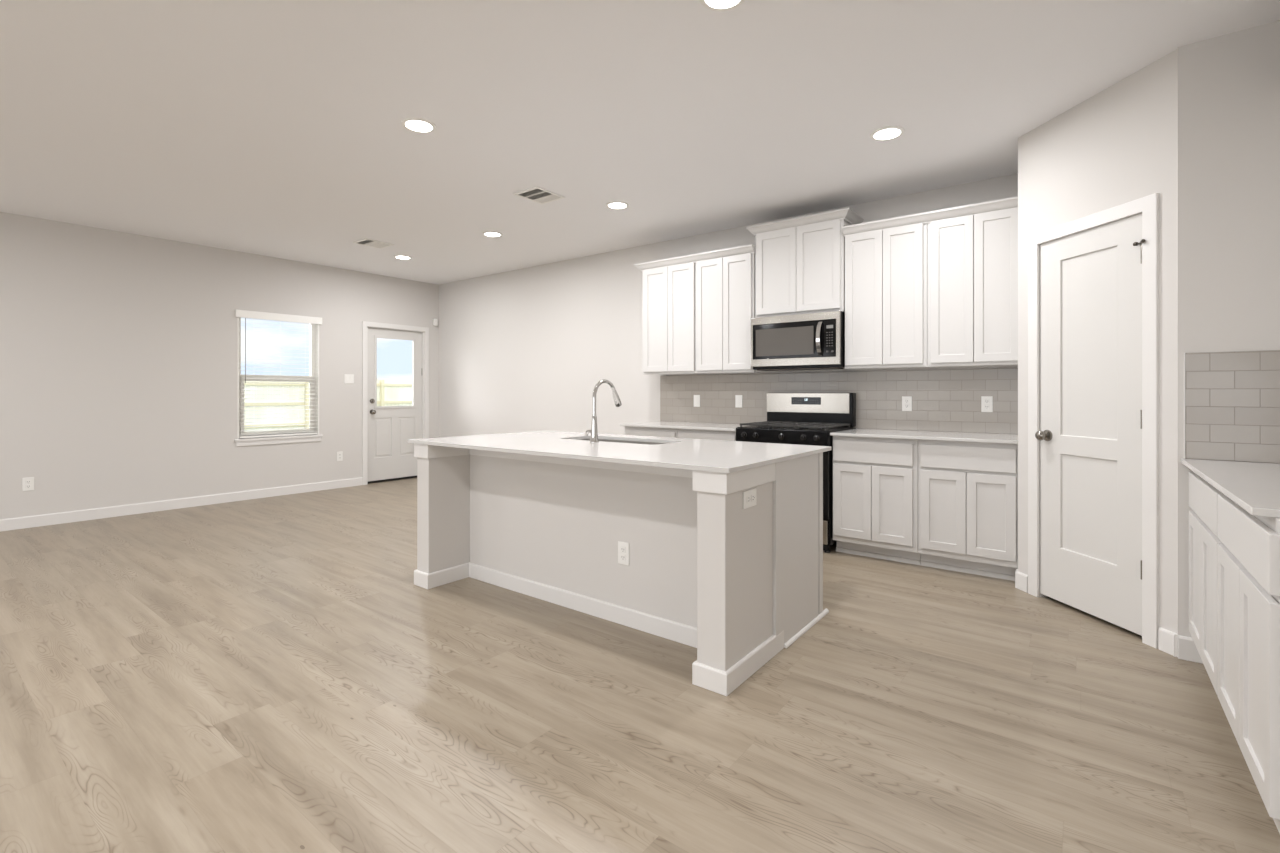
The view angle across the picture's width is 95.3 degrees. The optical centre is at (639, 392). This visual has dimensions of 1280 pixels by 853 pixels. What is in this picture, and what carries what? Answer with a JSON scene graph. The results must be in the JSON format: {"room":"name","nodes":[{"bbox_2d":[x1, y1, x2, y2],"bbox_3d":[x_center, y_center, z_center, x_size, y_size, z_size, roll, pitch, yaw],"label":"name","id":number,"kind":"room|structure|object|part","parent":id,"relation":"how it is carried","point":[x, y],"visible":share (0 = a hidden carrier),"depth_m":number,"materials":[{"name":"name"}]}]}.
{"room":"open-plan kitchen","nodes":[
{"label":"open-plan kitchen","id":0,"kind":"room"},
{"bbox_2d":[0,212,438,518],"bbox_3d":[-6.017,-0.180,4.412,0.140,2.740,10.100,0,0,37],"label":"wall","id":1,"kind":"structure","parent":0,"point":[119,350],"depth_m":5.80,"materials":[{"name":"white paint"}]},
{"bbox_2d":[22,477,33,490],"bbox_3d":[-5.378,0.805,5.125,0.008,0.116,0.072,0,0,37],"label":"wall outlet","id":2,"kind":"object","parent":1,"relation":"attached to","point":[27,483],"visible":1,"depth_m":5.12,"materials":[{"name":"white plastic"}]},
{"bbox_2d":[0,477,362,531],"bbox_3d":[-6.289,1.139,3.929,0.014,0.102,8.963,0,0,37],"label":"baseboard","id":3,"kind":"structure","parent":1,"relation":"attached to","point":[130,509],"depth_m":5.87,"materials":[{"name":"white wood"}]},
{"bbox_2d":[234,317,322,446],"bbox_3d":[-4.196,-0.151,6.769,0.160,1.484,0.924,0,0,37],"label":"window","id":4,"kind":"structure","parent":1,"relation":"in","point":[314,355],"depth_m":6.86,"materials":[{"name":"white plastic"}]},
{"bbox_3d":[-4.209,0.154,6.779,0.018,0.663,0.758,0,0,37],"label":"sash","id":5,"kind":"part","parent":4,"relation":"part of","materials":[{"name":"white plastic"}]},
{"bbox_2d":[235,309,321,437],"bbox_3d":[-4.164,-0.201,6.745,0.081,1.412,0.906,0,0,37],"label":"window blind","id":6,"kind":"object","parent":4,"relation":"attached to","point":[243,314],"visible":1,"depth_m":6.71,"materials":[{"name":"white plastic"}]},
{"bbox_3d":[-4.176,0.495,6.754,0.050,0.020,0.822,0,0,37],"label":"rail","id":7,"kind":"part","parent":6,"relation":"part of","materials":[{"name":"white plastic"}]},
{"bbox_3d":[-4.156,-0.177,6.739,0.002,1.335,0.002,0,0,37],"label":"ladder cord","id":8,"kind":"part","parent":6,"relation":"part of","materials":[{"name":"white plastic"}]},
{"bbox_2d":[337,451,342,460],"bbox_3d":[-3.741,0.795,7.266,0.008,0.116,0.072,0,0,37],"label":"wall outlet","id":9,"kind":"object","parent":1,"relation":"attached to","point":[339,454],"visible":1,"depth_m":7.27,"materials":[{"name":"white plastic"}]},
{"bbox_2d":[344,374,353,383],"bbox_3d":[-3.671,-0.172,7.358,0.008,0.116,0.120,0,0,37],"label":"light switch","id":10,"kind":"object","parent":1,"relation":"attached to","point":[348,378],"visible":1,"depth_m":7.36,"materials":[{"name":"white plastic"}]},
{"bbox_2d":[362,321,428,484],"bbox_3d":[-3.329,0.141,7.906,0.167,2.117,0.951,0,0,37],"label":"door","id":11,"kind":"structure","parent":1,"relation":"in","point":[387,454],"depth_m":7.85,"materials":[{"name":"white wood"}]},
{"bbox_3d":[-3.421,0.600,7.758,0.008,0.470,0.190,0,0,37],"label":"raised panel","id":12,"kind":"part","parent":11,"relation":"part of","materials":[{"name":"white wood"}]},
{"bbox_3d":[-3.309,-0.270,7.890,0.012,0.970,0.597,0,0,37],"label":"glass frame","id":13,"kind":"part","parent":11,"relation":"part of","materials":[{"name":"white"}]},
{"bbox_3d":[-3.210,0.600,8.034,0.008,0.470,0.190,0,0,37],"label":"raised panel","id":14,"kind":"part","parent":11,"relation":"part of","materials":[{"name":"white wood"}]},
{"bbox_2d":[433,319,437,325],"bbox_3d":[-2.918,-1.000,8.311,0.048,0.100,0.060,0,0,37],"label":"sensor","id":15,"kind":"object","parent":1,"relation":"attached to","point":[435,321],"visible":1,"depth_m":8.29,"materials":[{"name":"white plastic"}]},
{"bbox_2d":[0,478,1279,852],"bbox_3d":[-1.571,1.250,1.000,11.350,0.120,10.360,0,0,37],"label":"floor","id":16,"kind":"structure","parent":0,"point":[274,674],"depth_m":2.13,"materials":[{"name":"brown wood"}]},
{"bbox_2d":[414,444,828,695],"bbox_3d":[-0.190,0.753,3.386,2.204,0.874,1.111,0,0,37],"label":"kitchen island","id":17,"kind":"object","parent":16,"relation":"on","point":[715,576],"visible":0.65,"depth_m":2.95,"materials":[{"name":"white paint"}]},
{"bbox_3d":[-0.393,0.358,3.129,2.191,0.084,0.454,0,0,37],"label":"cap trim","id":18,"kind":"part","parent":17,"relation":"part of","materials":[{"name":"white"}]},
{"bbox_3d":[-0.231,1.145,3.341,2.193,0.090,0.989,0,0,37],"label":"baseboard","id":19,"kind":"part","parent":17,"relation":"part of","materials":[{"name":"white wood"}]},
{"bbox_2d":[408,430,830,472],"bbox_3d":[-0.202,0.304,3.407,2.260,0.020,1.152,0,0,37],"label":"island countertop","id":20,"kind":"structure","parent":17,"relation":"on","point":[721,456],"depth_m":3.07,"materials":[{"name":"white stone"}]},
{"bbox_2d":[585,379,621,441],"bbox_3d":[-0.223,0.107,3.561,0.099,0.374,0.271,0,0,37],"label":"kitchen faucet","id":21,"kind":"object","parent":20,"relation":"on","point":[594,434],"visible":1,"depth_m":3.46,"materials":[{"name":"silver metal"}]},
{"bbox_2d":[578,439,664,444],"bbox_3d":[-0.129,0.422,3.642,0.806,0.212,0.356,0,0,37],"label":"sink","id":22,"kind":"object","parent":20,"relation":"in","point":[605,440],"visible":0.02,"depth_m":3.82,"materials":[{"name":"silver metal"}]},
{"bbox_2d":[618,541,628,565],"bbox_3d":[-0.085,0.825,2.992,0.072,0.116,0.008,0,0,37],"label":"wall outlet","id":23,"kind":"object","parent":17,"relation":"attached to","point":[623,547],"visible":1,"depth_m":2.99,"materials":[{"name":"white plastic"}]},
{"bbox_2d":[743,488,755,508],"bbox_3d":[0.465,0.448,2.461,0.008,0.072,0.116,0,0,37],"label":"wall outlet","id":24,"kind":"object","parent":17,"relation":"attached to","point":[749,497],"visible":1,"depth_m":2.45,"materials":[{"name":"white plastic"}]},
{"bbox_3d":[0.771,0.752,2.862,0.018,0.872,0.532,0,0,37],"label":"panel","id":25,"kind":"part","parent":17,"relation":"part of","materials":[{"name":"white wood"}]},
{"bbox_3d":[0.846,1.181,2.939,0.016,0.019,0.563,0,0,37],"label":"shoe molding","id":26,"kind":"part","parent":17,"relation":"part of","materials":[{"name":"white wood"}]},
{"bbox_2d":[625,426,677,437],"bbox_3d":[0.271,0.753,5.561,0.597,0.874,0.626,0,0,37],"label":"base cabinet","id":27,"kind":"object","parent":16,"relation":"on","point":[629,430],"visible":0.02,"depth_m":5.30,"materials":[{"name":"white wood"}]},
{"bbox_3d":[0.087,0.425,5.320,0.564,0.150,0.019,0,0,37],"label":"drawer","id":28,"kind":"part","parent":27,"relation":"part of","materials":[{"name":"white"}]},
{"bbox_2d":[620,421,746,430],"bbox_3d":[0.495,0.304,5.370,1.212,0.020,0.664,0,0,37],"label":"countertop","id":29,"kind":"structure","parent":27,"relation":"on","point":[657,424],"depth_m":5.21,"materials":[{"name":"white stone"}]},
{"bbox_2d":[678,429,735,440],"bbox_3d":[0.748,0.753,5.197,0.597,0.874,0.626,0,0,37],"label":"base cabinet","id":30,"kind":"object","parent":16,"relation":"on","point":[682,433],"visible":0.06,"depth_m":4.94,"materials":[{"name":"white wood"}]},
{"bbox_3d":[0.576,0.703,4.971,0.597,0.774,0.020,0,0,37],"label":"frame","id":31,"kind":"part","parent":30,"relation":"part of","materials":[{"name":"white wood"}]},
{"bbox_2d":[736,393,855,552],"bbox_3d":[1.262,0.596,4.738,0.760,1.188,0.707,0,0,37],"label":"gas range","id":32,"kind":"object","parent":16,"relation":"on","point":[792,418],"visible":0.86,"depth_m":4.71,"materials":[{"name":"black metal"}]},
{"bbox_3d":[1.078,0.338,4.464,0.046,0.046,0.037,0,0,37],"label":"knob","id":33,"kind":"part","parent":32,"relation":"part of","materials":[{"name":"black plastic"}]},
{"bbox_3d":[1.089,0.340,4.512,0.756,0.110,0.052,0,0,37],"label":"control panel","id":34,"kind":"part","parent":32,"relation":"part of","materials":[{"name":"black metal"}]},
{"bbox_2d":[737,426,852,431],"bbox_3d":[1.259,0.286,4.734,0.760,0.010,0.555,0,0,37],"label":"cooktop","id":35,"kind":"object","parent":32,"relation":"in","point":[799,428],"depth_m":4.53,"materials":[{"name":"black metal"}]},
{"bbox_3d":[1.217,0.338,4.357,0.046,0.046,0.037,0,0,37],"label":"knob","id":36,"kind":"part","parent":32,"relation":"part of","materials":[{"name":"black plastic"}]},
{"bbox_3d":[1.411,0.071,4.959,0.258,0.062,0.003,0,0,37],"label":"display panel","id":37,"kind":"part","parent":32,"relation":"part of","materials":[{"name":"black glass"}]},
{"bbox_3d":[1.296,0.338,4.297,0.046,0.046,0.037,0,0,37],"label":"knob","id":38,"kind":"part","parent":32,"relation":"part of","materials":[{"name":"black plastic"}]},
{"bbox_3d":[1.090,1.031,4.519,0.741,0.178,0.038,0,0,37],"label":"drawer","id":39,"kind":"part","parent":32,"relation":"part of","materials":[{"name":"silver metal"}]},
{"bbox_3d":[1.093,0.668,4.517,0.748,0.533,0.038,0,0,37],"label":"oven door","id":40,"kind":"part","parent":32,"relation":"part of","materials":[{"name":"black glass"}]},
{"bbox_2d":[833,436,920,564],"bbox_3d":[1.833,0.753,4.367,0.580,0.874,0.626,0,0,37],"label":"base cabinet","id":41,"kind":"object","parent":16,"relation":"on","point":[875,480],"visible":0.95,"depth_m":4.11,"materials":[{"name":"white wood"}]},
{"bbox_3d":[1.533,0.783,4.214,0.268,0.527,0.019,0,0,37],"label":"door","id":42,"kind":"part","parent":41,"relation":"part of","materials":[{"name":"white wood"}]},
{"bbox_3d":[1.641,0.425,4.131,0.541,0.150,0.019,0,0,37],"label":"drawer","id":43,"kind":"part","parent":41,"relation":"part of","materials":[{"name":"white wood"}]},
{"bbox_3d":[1.750,0.783,4.049,0.268,0.527,0.019,0,0,37],"label":"door","id":44,"kind":"part","parent":41,"relation":"part of","materials":[{"name":"white wood"}]},
{"bbox_2d":[830,428,1017,443],"bbox_3d":[2.052,0.304,4.180,1.158,0.020,0.664,0,0,37],"label":"countertop","id":45,"kind":"structure","parent":41,"relation":"on","point":[859,432],"depth_m":4.06,"materials":[{"name":"white stone"}]},
{"bbox_2d":[918,439,1017,580],"bbox_3d":[2.293,0.753,4.016,0.572,0.874,0.626,0,0,37],"label":"base cabinet","id":46,"kind":"object","parent":16,"relation":"on","point":[968,491],"visible":0.91,"depth_m":3.77,"materials":[{"name":"white wood"}]},
{"bbox_3d":[2.003,0.783,3.855,0.270,0.527,0.019,0,0,37],"label":"door","id":47,"kind":"part","parent":46,"relation":"part of","materials":[{"name":"white wood"}]},
{"bbox_3d":[2.112,0.425,3.772,0.543,0.150,0.019,0,0,37],"label":"drawer","id":48,"kind":"part","parent":46,"relation":"part of","materials":[{"name":"white wood"}]},
{"bbox_3d":[2.220,0.783,3.689,0.270,0.527,0.019,0,0,37],"label":"door","id":49,"kind":"part","parent":46,"relation":"part of","materials":[{"name":"white wood"}]},
{"bbox_2d":[1189,472,1223,694],"bbox_3d":[2.462,0.753,2.112,0.626,0.874,0.730,0,0,37],"label":"base cabinet","id":50,"kind":"object","parent":16,"relation":"on","point":[1204,541],"visible":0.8,"depth_m":2.24,"materials":[{"name":"white wood"}]},
{"bbox_3d":[2.320,0.783,2.426,0.019,0.527,0.346,0,0,37],"label":"door","id":51,"kind":"part","parent":50,"relation":"part of","materials":[{"name":"white wood"}]},
{"bbox_3d":[2.214,0.425,2.287,0.019,0.150,0.697,0,0,37],"label":"drawer","id":52,"kind":"part","parent":50,"relation":"part of","materials":[{"name":"white wood"}]},
{"bbox_3d":[2.107,0.783,2.148,0.019,0.527,0.346,0,0,37],"label":"door","id":53,"kind":"part","parent":50,"relation":"part of","materials":[{"name":"white wood"}]},
{"bbox_2d":[1218,494,1279,833],"bbox_3d":[2.016,0.752,1.529,0.626,0.875,0.730,0,0,37],"label":"base cabinet","id":54,"kind":"object","parent":16,"relation":"on","point":[1249,553],"visible":0.91,"depth_m":1.61,"materials":[{"name":"white wood"}]},
{"bbox_2d":[1181,458,1279,517],"bbox_3d":[2.268,0.304,1.841,0.691,0.020,1.409,0,0,37],"label":"countertop","id":55,"kind":"structure","parent":54,"relation":"on","point":[1254,486],"depth_m":1.95,"materials":[{"name":"white stone"}]},
{"bbox_3d":[1.886,0.783,1.859,0.019,0.527,0.356,0,0,37],"label":"door","id":56,"kind":"part","parent":54,"relation":"part of","materials":[{"name":"white wood"}]},
{"bbox_3d":[1.777,0.425,1.716,0.019,0.150,0.715,0,0,37],"label":"drawer","id":57,"kind":"part","parent":54,"relation":"part of","materials":[{"name":"white wood"}]},
{"bbox_3d":[1.668,0.783,1.573,0.019,0.527,0.356,0,0,37],"label":"door","id":58,"kind":"part","parent":54,"relation":"part of","materials":[{"name":"white wood"}]},
{"bbox_3d":[1.791,0.703,1.701,0.020,0.774,0.730,0,0,37],"label":"frame","id":59,"kind":"part","parent":54,"relation":"part of","materials":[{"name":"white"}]},
{"bbox_2d":[0,0,1279,284],"bbox_3d":[-1.571,-1.610,1.000,11.350,0.120,10.360,0,0,37],"label":"ceiling","id":60,"kind":"structure","parent":0,"point":[272,128],"depth_m":3.18,"materials":[{"name":"white paint"}]},
{"bbox_2d":[353,238,393,248],"bbox_3d":[-2.766,-1.546,6.055,0.270,0.009,0.300,0,0,37],"label":"ceiling vent","id":61,"kind":"object","parent":60,"relation":"in","point":[367,242],"visible":1,"depth_m":6.04,"materials":[{"name":"white plastic"}]},
{"bbox_2d":[394,255,411,258],"bbox_3d":[-2.711,-1.546,6.669,0.192,0.008,0.192,0,0,37],"label":"recessed light","id":62,"kind":"object","parent":60,"relation":"in","point":[395,256],"visible":1,"depth_m":6.66,"materials":[{"name":"white plastic"}]},
{"bbox_2d":[401,117,436,132],"bbox_3d":[-1.280,-1.546,3.378,0.192,0.008,0.192,0,0,37],"label":"recessed light","id":63,"kind":"object","parent":60,"relation":"in","point":[419,125],"visible":1,"depth_m":3.37,"materials":[{"name":"white plastic"}]},
{"bbox_2d":[482,231,502,236],"bbox_3d":[-1.441,-1.546,5.697,0.192,0.008,0.192,0,0,37],"label":"recessed light","id":64,"kind":"object","parent":60,"relation":"in","point":[487,233],"visible":1,"depth_m":5.69,"materials":[{"name":"white plastic"}]},
{"bbox_2d":[513,187,564,203],"bbox_3d":[-0.790,-1.546,4.582,0.270,0.009,0.300,0,0,37],"label":"ceiling vent","id":65,"kind":"object","parent":60,"relation":"in","point":[539,195],"visible":1,"depth_m":4.57,"materials":[{"name":"white plastic"}]},
{"bbox_2d":[606,201,628,208],"bbox_3d":[-0.186,-1.546,4.819,0.192,0.008,0.192,0,0,37],"label":"recessed light","id":66,"kind":"object","parent":60,"relation":"in","point":[615,204],"visible":1,"depth_m":4.81,"materials":[{"name":"white plastic"}]},
{"bbox_2d":[700,0,744,11],"bbox_3d":[0.325,-1.546,2.269,0.192,0.008,0.192,0,0,37],"label":"recessed light","id":67,"kind":"object","parent":60,"relation":"in","point":[714,5],"visible":1,"depth_m":2.32,"materials":[{"name":"white plastic"}]},
{"bbox_2d":[870,126,904,140],"bbox_3d":[1.477,-1.546,3.484,0.192,0.008,0.192,0,0,37],"label":"recessed light","id":68,"kind":"object","parent":60,"relation":"in","point":[889,132],"visible":1,"depth_m":3.47,"materials":[{"name":"white plastic"}]},
{"bbox_2d":[439,173,1017,437],"bbox_3d":[0.486,-0.180,5.872,8.420,2.740,0.120,0,0,37],"label":"wall","id":69,"kind":"structure","parent":0,"point":[525,349],"depth_m":6.86,"materials":[{"name":"white paint"}]},
{"bbox_2d":[642,262,695,374],"bbox_3d":[0.357,-0.690,5.681,0.618,1.030,0.332,0,0,37],"label":"upper cabinet","id":70,"kind":"object","parent":69,"relation":"attached to","point":[669,292],"visible":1,"depth_m":5.54,"materials":[{"name":"white wood"}]},
{"bbox_3d":[0.151,-0.700,5.642,0.290,1.000,0.019,0,0,37],"label":"door","id":71,"kind":"part","parent":70,"relation":"part of","materials":[{"name":"white wood"}]},
{"bbox_3d":[0.385,-0.700,5.463,0.290,1.000,0.019,0,0,37],"label":"door","id":72,"kind":"part","parent":70,"relation":"part of","materials":[{"name":"white wood"}]},
{"bbox_2d":[634,244,754,271],"bbox_3d":[0.560,-1.230,5.504,1.272,0.070,0.370,0,0,37],"label":"crown molding","id":73,"kind":"structure","parent":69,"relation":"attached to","point":[745,249],"depth_m":5.32,"materials":[{"name":"white wood"}]},
{"bbox_2d":[696,253,756,373],"bbox_3d":[0.838,-0.690,5.314,0.588,1.030,0.332,0,0,37],"label":"upper cabinet","id":74,"kind":"object","parent":69,"relation":"attached to","point":[725,286],"visible":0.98,"depth_m":5.17,"materials":[{"name":"white wood"}]},
{"bbox_3d":[0.629,-0.700,5.277,0.275,1.000,0.019,0,0,37],"label":"door","id":75,"kind":"part","parent":74,"relation":"part of","materials":[{"name":"white wood"}]},
{"bbox_3d":[0.851,-0.700,5.107,0.275,1.000,0.019,0,0,37],"label":"door","id":76,"kind":"part","parent":74,"relation":"part of","materials":[{"name":"white wood"}]},
{"bbox_2d":[755,220,850,317],"bbox_3d":[1.380,-0.996,4.899,0.755,0.719,0.332,0,0,37],"label":"upper cabinet","id":77,"kind":"object","parent":69,"relation":"attached to","point":[799,270],"visible":0.98,"depth_m":4.74,"materials":[{"name":"white wood"}]},
{"bbox_3d":[1.140,-1.006,4.886,0.355,0.689,0.019,0,0,37],"label":"door","id":78,"kind":"part","parent":77,"relation":"part of","materials":[{"name":"white wood"}]},
{"bbox_2d":[751,311,844,370],"bbox_3d":[1.342,-0.409,4.851,0.754,0.444,0.430,0,0,37],"label":"microwave","id":79,"kind":"object","parent":77,"relation":"attached to","point":[810,341],"visible":0.95,"depth_m":4.70,"materials":[{"name":"silver metal"}]},
{"bbox_3d":[1.202,-0.424,4.763,0.600,0.289,0.024,0,0,37],"label":"door","id":80,"kind":"part","parent":79,"relation":"part of","materials":[{"name":"black glass"}]},
{"bbox_3d":[1.405,-0.422,4.567,0.038,0.270,0.055,0,0,37],"label":"handle","id":81,"kind":"part","parent":79,"relation":"part of","materials":[{"name":"silver metal"}]},
{"bbox_3d":[1.482,-0.424,4.550,0.102,0.289,0.022,0,0,37],"label":"control panel","id":82,"kind":"part","parent":79,"relation":"part of","materials":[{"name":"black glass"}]},
{"bbox_2d":[746,208,862,235],"bbox_3d":[1.369,-1.385,4.886,0.871,0.070,0.370,0,0,37],"label":"crown molding","id":83,"kind":"structure","parent":77,"relation":"attached to","point":[846,214],"depth_m":4.70,"materials":[{"name":"white wood"}]},
{"bbox_3d":[1.425,-1.006,4.668,0.355,0.689,0.019,0,0,37],"label":"door","id":84,"kind":"part","parent":77,"relation":"part of","materials":[{"name":"white wood"}]},
{"bbox_2d":[660,368,1017,433],"bbox_3d":[1.461,0.060,5.045,3.148,0.468,0.009,0,0,37],"label":"tile backsplash","id":85,"kind":"structure","parent":69,"relation":"attached to","point":[948,400],"depth_m":4.68,"materials":[{"name":"grey tile"}]},
{"bbox_2d":[694,395,699,406],"bbox_3d":[0.557,0.082,5.724,0.072,0.116,0.008,0,0,37],"label":"light switch","id":86,"kind":"object","parent":85,"relation":"attached to","point":[696,397],"visible":1,"depth_m":5.72,"materials":[{"name":"white plastic"}]},
{"bbox_2d":[735,395,741,407],"bbox_3d":[0.922,0.082,5.444,0.072,0.116,0.008,0,0,37],"label":"light switch","id":87,"kind":"object","parent":85,"relation":"attached to","point":[738,398],"visible":1,"depth_m":5.44,"materials":[{"name":"white plastic"}]},
{"bbox_2d":[902,396,911,410],"bbox_3d":[2.086,0.087,4.555,0.072,0.116,0.008,0,0,37],"label":"wall outlet","id":88,"kind":"object","parent":85,"relation":"attached to","point":[906,400],"visible":1,"depth_m":4.55,"materials":[{"name":"white plastic"}]},
{"bbox_2d":[981,396,992,411],"bbox_3d":[2.515,0.084,4.227,0.072,0.116,0.008,0,0,37],"label":"wall outlet","id":89,"kind":"object","parent":85,"relation":"attached to","point":[986,401],"visible":1,"depth_m":4.22,"materials":[{"name":"white plastic"}]},
{"bbox_2d":[845,223,926,368],"bbox_3d":[1.919,-0.705,4.487,0.588,1.040,0.332,0,0,37],"label":"upper cabinet","id":90,"kind":"object","parent":69,"relation":"attached to","point":[886,270],"visible":1,"depth_m":4.35,"materials":[{"name":"white wood"}]},
{"bbox_3d":[1.707,-0.715,4.452,0.276,1.010,0.019,0,0,37],"label":"door","id":91,"kind":"part","parent":90,"relation":"part of","materials":[{"name":"white wood"}]},
{"bbox_3d":[1.929,-0.715,4.283,0.276,1.010,0.019,0,0,37],"label":"door","id":92,"kind":"part","parent":90,"relation":"part of","materials":[{"name":"white wood"}]},
{"bbox_2d":[842,196,1017,236],"bbox_3d":[2.041,-1.248,4.175,1.164,0.070,0.056,0,0,37],"label":"crown molding","id":93,"kind":"structure","parent":90,"relation":"attached to","point":[1007,203],"depth_m":4.13,"materials":[{"name":"white wood"}]},
{"bbox_2d":[927,208,1017,366],"bbox_3d":[2.382,-0.705,4.134,0.573,1.040,0.332,0,0,37],"label":"upper cabinet","id":94,"kind":"object","parent":69,"relation":"attached to","point":[972,261],"visible":0.87,"depth_m":4.00,"materials":[{"name":"white wood"}]},
{"bbox_3d":[2.185,-0.715,4.087,0.268,1.010,0.019,0,0,37],"label":"door","id":95,"kind":"part","parent":94,"relation":"part of","materials":[{"name":"white wood"}]},
{"bbox_3d":[2.401,-0.715,3.922,0.268,1.010,0.019,0,0,37],"label":"door","id":96,"kind":"part","parent":94,"relation":"part of","materials":[{"name":"white wood"}]},
{"bbox_2d":[1018,49,1176,632],"bbox_3d":[2.420,-0.180,3.098,0.115,2.740,0.928,0,0,-8],"label":"wall","id":97,"kind":"structure","parent":0,"point":[1117,146],"depth_m":2.91,"materials":[{"name":"white paint"}]},
{"bbox_2d":[1028,193,1158,648],"bbox_3d":[2.389,0.136,3.088,0.176,2.128,0.755,0,0,-8],"label":"door","id":98,"kind":"structure","parent":97,"relation":"in","point":[1093,280],"depth_m":3.04,"materials":[{"name":"white wood"}]},
{"bbox_3d":[2.301,0.246,3.333,0.066,0.066,0.066,0,0,-8],"label":"knob","id":99,"kind":"part","parent":98,"relation":"part of","materials":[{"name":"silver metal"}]},
{"bbox_2d":[1158,627,1177,656],"bbox_3d":[2.413,1.139,2.661,0.020,0.102,0.083,0,0,-3],"label":"baseboard","id":100,"kind":"structure","parent":97,"relation":"attached to","point":[1167,640],"depth_m":2.65,"materials":[{"name":"white wood"}]},
{"bbox_2d":[1177,20,1279,637],"bbox_3d":[2.723,-0.180,2.443,0.702,2.740,0.100,0,0,37],"label":"wall","id":101,"kind":"structure","parent":0,"point":[1228,85],"depth_m":2.52,"materials":[{"name":"white paint"}]},
{"bbox_2d":[1184,353,1184,458],"bbox_3d":[2.427,0.058,2.599,0.004,0.472,0.010,0,0,37],"label":"strip","id":102,"kind":"object","parent":101,"relation":"attached to","point":[1184,353],"visible":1,"depth_m":2.60,"materials":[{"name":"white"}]},
{"bbox_2d":[1178,635,1202,663],"bbox_3d":[2.450,1.139,2.580,0.102,0.102,0.014,0,0,37],"label":"baseboard","id":103,"kind":"structure","parent":101,"relation":"attached to","point":[1187,650],"depth_m":2.59,"materials":[{"name":"white wood"}]},
{"bbox_2d":[1185,350,1279,462],"bbox_3d":[2.572,0.059,2.490,0.358,0.470,0.009,0,0,37],"label":"tile backsplash","id":104,"kind":"structure","parent":101,"relation":"attached to","point":[1232,399],"depth_m":2.50,"materials":[{"name":"grey tile"}]},
{"bbox_3d":[2.554,-0.180,3.799,0.100,2.740,0.662,0,0,37],"label":"wall","id":105,"kind":"structure","parent":0,"visible":0},
{"bbox_2d":[1015,569,1027,592],"bbox_3d":[2.303,1.139,3.532,0.038,0.102,0.135,0,0,9],"label":"baseboard","id":106,"kind":"structure","parent":105,"relation":"attached to","point":[1021,579],"depth_m":3.50,"materials":[{"name":"white wood"}]},
{"label":"outside","id":107,"kind":"structure","parent":0,"visible":0},
{"bbox_3d":[-20.758,1.440,28.458,52.450,0.200,100.000,0,0,37],"label":"ground","id":108,"kind":"structure","parent":107,"visible":0},
{"bbox_2d":[244,378,412,431],"bbox_3d":[-11.787,0.422,16.588,0.158,1.836,32.038,0,0,37],"label":"fence","id":109,"kind":"object","parent":108,"relation":"on","point":[390,392],"visible":0.03,"depth_m":17.96,"materials":[{"name":"brown wood"}]},
{"bbox_3d":[-11.830,0.995,16.598,0.038,0.090,32.000,0,0,37],"label":"rail","id":110,"kind":"part","parent":109,"relation":"part of","materials":[{"name":"beige wood"}]},
{"bbox_3d":[-10.438,0.450,18.303,0.098,1.780,0.100,0,0,37],"label":"post","id":111,"kind":"part","parent":109,"relation":"part of","materials":[{"name":"beige wood"}]},
{"bbox_3d":[-11.830,-0.265,16.598,0.038,0.090,32.000,0,0,37],"label":"rail","id":112,"kind":"part","parent":109,"relation":"part of","materials":[{"name":"beige wood"}]},
{"bbox_3d":[-11.830,0.345,16.598,0.038,0.090,32.000,0,0,37],"label":"rail","id":113,"kind":"part","parent":109,"relation":"part of","materials":[{"name":"beige wood"}]},
{"bbox_3d":[-8.950,0.450,20.249,0.098,1.780,0.100,0,0,37],"label":"post","id":114,"kind":"part","parent":109,"relation":"part of","materials":[{"name":"beige wood"}]}
]}

